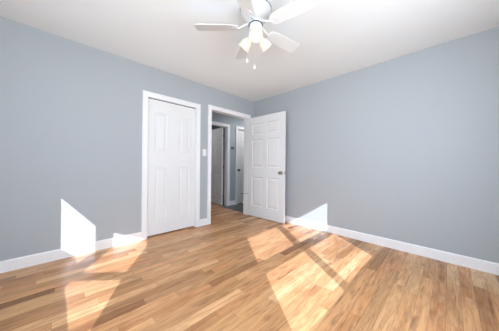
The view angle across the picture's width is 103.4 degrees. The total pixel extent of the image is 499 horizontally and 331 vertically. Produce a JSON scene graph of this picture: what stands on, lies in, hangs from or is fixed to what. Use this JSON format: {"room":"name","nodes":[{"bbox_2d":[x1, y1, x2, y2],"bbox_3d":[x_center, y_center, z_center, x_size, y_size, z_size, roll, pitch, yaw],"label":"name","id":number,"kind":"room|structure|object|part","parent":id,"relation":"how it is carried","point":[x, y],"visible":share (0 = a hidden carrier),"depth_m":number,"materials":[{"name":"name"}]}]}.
{"room":"empty bedroom","nodes":[
{"label":"empty bedroom","id":0,"kind":"room"},
{"bbox_2d":[0,16,254,260],"bbox_3d":[-1.399,-0.186,2.907,4.320,2.440,0.110,1,0,-45],"label":"wall","id":1,"kind":"structure","parent":0,"point":[71,111],"depth_m":2.23,"materials":[{"name":"blue paint"}]},
{"bbox_2d":[0,232,140,272],"bbox_3d":[-2.164,0.970,2.076,1.860,0.112,0.014,1,0,-45],"label":"baseboard","id":2,"kind":"structure","parent":1,"relation":"attached to","point":[44,257],"depth_m":2.18,"materials":[{"name":"white paint"}]},
{"bbox_2d":[147,98,194,235],"bbox_3d":[-1.190,0.024,3.064,0.753,1.984,0.062,1,0,-45],"label":"door","id":3,"kind":"structure","parent":1,"relation":"in","point":[171,126],"depth_m":3.03,"materials":[{"name":"white paint"}]},
{"bbox_2d":[141,90,200,239],"bbox_3d":[-1.206,-0.003,3.080,0.900,2.076,0.135,1,0,-45],"label":"trim","id":4,"kind":"structure","parent":1,"relation":"attached to","point":[145,94],"depth_m":2.80,"materials":[{"name":"white paint"}]},
{"bbox_2d":[200,218,206,225],"bbox_3d":[-0.805,0.983,3.416,0.157,0.112,0.014,1,0,-45],"label":"baseboard","id":5,"kind":"structure","parent":1,"relation":"attached to","point":[202,221],"depth_m":3.41,"materials":[{"name":"white paint"}]},
{"bbox_2d":[207,105,250,224],"bbox_3d":[-0.400,-0.013,3.876,1.051,2.113,0.135,1,0,-45],"label":"trim","id":6,"kind":"structure","parent":1,"relation":"attached to","point":[211,108],"depth_m":3.72,"materials":[{"name":"white paint"}]},
{"bbox_2d":[241,111,285,223],"bbox_3d":[0.255,0.028,3.874,1.017,2.020,0.168,1,0,41],"label":"door","id":7,"kind":"structure","parent":1,"relation":"in","point":[266,133],"depth_m":3.80,"materials":[{"name":"white paint"}]},
{"bbox_2d":[212,125,224,197],"bbox_3d":[-1.589,-0.188,5.436,2.420,2.440,1.720,1,0,-45],"label":"wall","id":8,"kind":"structure","parent":0,"point":[213,127],"depth_m":6.23,"materials":[{"name":"paint"}]},
{"bbox_2d":[212,112,243,200],"bbox_3d":[-0.413,-0.177,5.311,3.920,2.440,0.110,1,0,-45],"label":"wall","id":9,"kind":"structure","parent":0,"point":[216,117],"depth_m":5.19,"materials":[{"name":"paint"}]},
{"bbox_2d":[211,127,223,204],"bbox_3d":[-0.958,0.016,5.392,0.104,2.020,0.773,1,0,-39],"label":"door","id":10,"kind":"structure","parent":9,"relation":"in","point":[217,166],"depth_m":5.29,"materials":[{"name":"white paint"}]},
{"bbox_2d":[212,121,229,205],"bbox_3d":[-0.874,-0.013,4.841,0.901,2.103,0.135,1,0,-45],"label":"trim","id":11,"kind":"structure","parent":9,"relation":"attached to","point":[226,126],"depth_m":5.09,"materials":[{"name":"white paint"}]},
{"bbox_2d":[235,126,243,204],"bbox_3d":[-0.093,-0.005,5.611,0.896,2.103,0.135,1,0,-45],"label":"trim","id":12,"kind":"structure","parent":9,"relation":"attached to","point":[237,127],"depth_m":5.28,"materials":[{"name":"white paint"}]},
{"bbox_2d":[237,129,243,202],"bbox_3d":[-0.073,0.024,5.591,0.748,2.020,0.102,1,0,-45],"label":"door","id":13,"kind":"structure","parent":9,"relation":"in","point":[240,184],"depth_m":5.45,"materials":[{"name":"white paint"}]},
{"bbox_2d":[0,198,498,330],"bbox_3d":[-0.256,1.095,3.224,6.410,0.100,6.560,1,0,-45],"label":"floor","id":14,"kind":"structure","parent":0,"point":[247,272],"depth_m":1.70,"materials":[{"name":"brown wood"}]},
{"bbox_2d":[0,0,498,101],"bbox_3d":[-0.231,-1.445,3.295,6.510,0.100,6.660,1,0,-45],"label":"ceiling","id":15,"kind":"structure","parent":0,"point":[335,38],"depth_m":2.06,"materials":[{"name":"paint"}]},
{"bbox_2d":[194,0,317,68],"bbox_3d":[0.079,-1.122,1.741,1.022,0.540,1.025,1,0,-45],"label":"ceiling fan","id":16,"kind":"object","parent":15,"relation":"hanging from","point":[255,13],"visible":1,"depth_m":1.68,"materials":[{"name":"white metal"}]},
{"bbox_3d":[-0.286,-1.219,1.740,0.379,0.033,0.120,1,0,0],"label":"fan blade","id":17,"kind":"part","parent":16,"relation":"part of","materials":[{"name":"white laminate"}]},
{"bbox_3d":[-0.078,-1.232,1.741,0.158,0.056,0.052,1,0,0],"label":"blade arm","id":18,"kind":"part","parent":16,"relation":"part of","materials":[{"name":"white metal"}]},
{"bbox_3d":[-0.051,-1.216,2.064,0.120,0.033,0.379,1,0,-18],"label":"fan blade","id":19,"kind":"part","parent":16,"relation":"part of","materials":[{"name":"white laminate"}]},
{"bbox_3d":[-0.026,-1.104,1.785,0.100,0.114,0.114,-48,-22,21],"label":"lamp shade","id":20,"kind":"part","parent":16,"relation":"part of","materials":[{"name":"white glass"}]},
{"bbox_3d":[-0.051,-1.216,1.416,0.120,0.033,0.379,1,0,18],"label":"fan blade","id":21,"kind":"part","parent":16,"relation":"part of","materials":[{"name":"white laminate"}]},
{"bbox_3d":[0.012,-1.231,1.614,0.052,0.056,0.158,1,0,18],"label":"blade arm","id":22,"kind":"part","parent":16,"relation":"part of","materials":[{"name":"white metal"}]},
{"bbox_3d":[0.053,-1.103,1.649,0.114,0.114,0.100,1,44,0],"label":"lamp shade","id":23,"kind":"part","parent":16,"relation":"part of","materials":[{"name":"white glass"}]},
{"bbox_3d":[0.053,-1.103,1.650,0.047,0.047,0.074,1,44,0],"label":"bulb","id":24,"kind":"part","parent":16,"relation":"part of","materials":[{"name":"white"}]},
{"bbox_3d":[0.132,-1.102,1.785,0.100,0.114,0.114,49,-22,-21],"label":"lamp shade","id":25,"kind":"part","parent":16,"relation":"part of","materials":[{"name":"white glass"}]},
{"bbox_3d":[0.163,-1.229,1.817,0.158,0.056,0.052,1,0,-36],"label":"blade arm","id":26,"kind":"part","parent":16,"relation":"part of","materials":[{"name":"white metal"}]},
{"bbox_3d":[0.161,-1.229,1.661,0.158,0.056,0.052,1,0,36],"label":"blade arm","id":27,"kind":"part","parent":16,"relation":"part of","materials":[{"name":"white metal"}]},
{"bbox_3d":[0.330,-1.213,1.940,0.379,0.033,0.120,1,0,-36],"label":"fan blade","id":28,"kind":"part","parent":16,"relation":"part of","materials":[{"name":"white laminate"}]},
{"bbox_3d":[0.330,-1.213,1.540,0.379,0.033,0.120,1,0,36],"label":"fan blade","id":29,"kind":"part","parent":16,"relation":"part of","materials":[{"name":"white laminate"}]},
{"bbox_2d":[254,26,498,262],"bbox_3d":[1.476,-0.159,2.989,0.110,2.440,3.810,1,0,-45],"label":"wall","id":30,"kind":"structure","parent":0,"point":[405,148],"depth_m":2.43,"materials":[{"name":"blue paint"}]},
{"bbox_2d":[285,215,498,274],"bbox_3d":[1.387,1.004,2.980,0.014,0.112,3.686,1,0,-45],"label":"baseboard","id":31,"kind":"structure","parent":30,"relation":"attached to","point":[465,261],"depth_m":2.41,"materials":[{"name":"white paint"}]}
]}

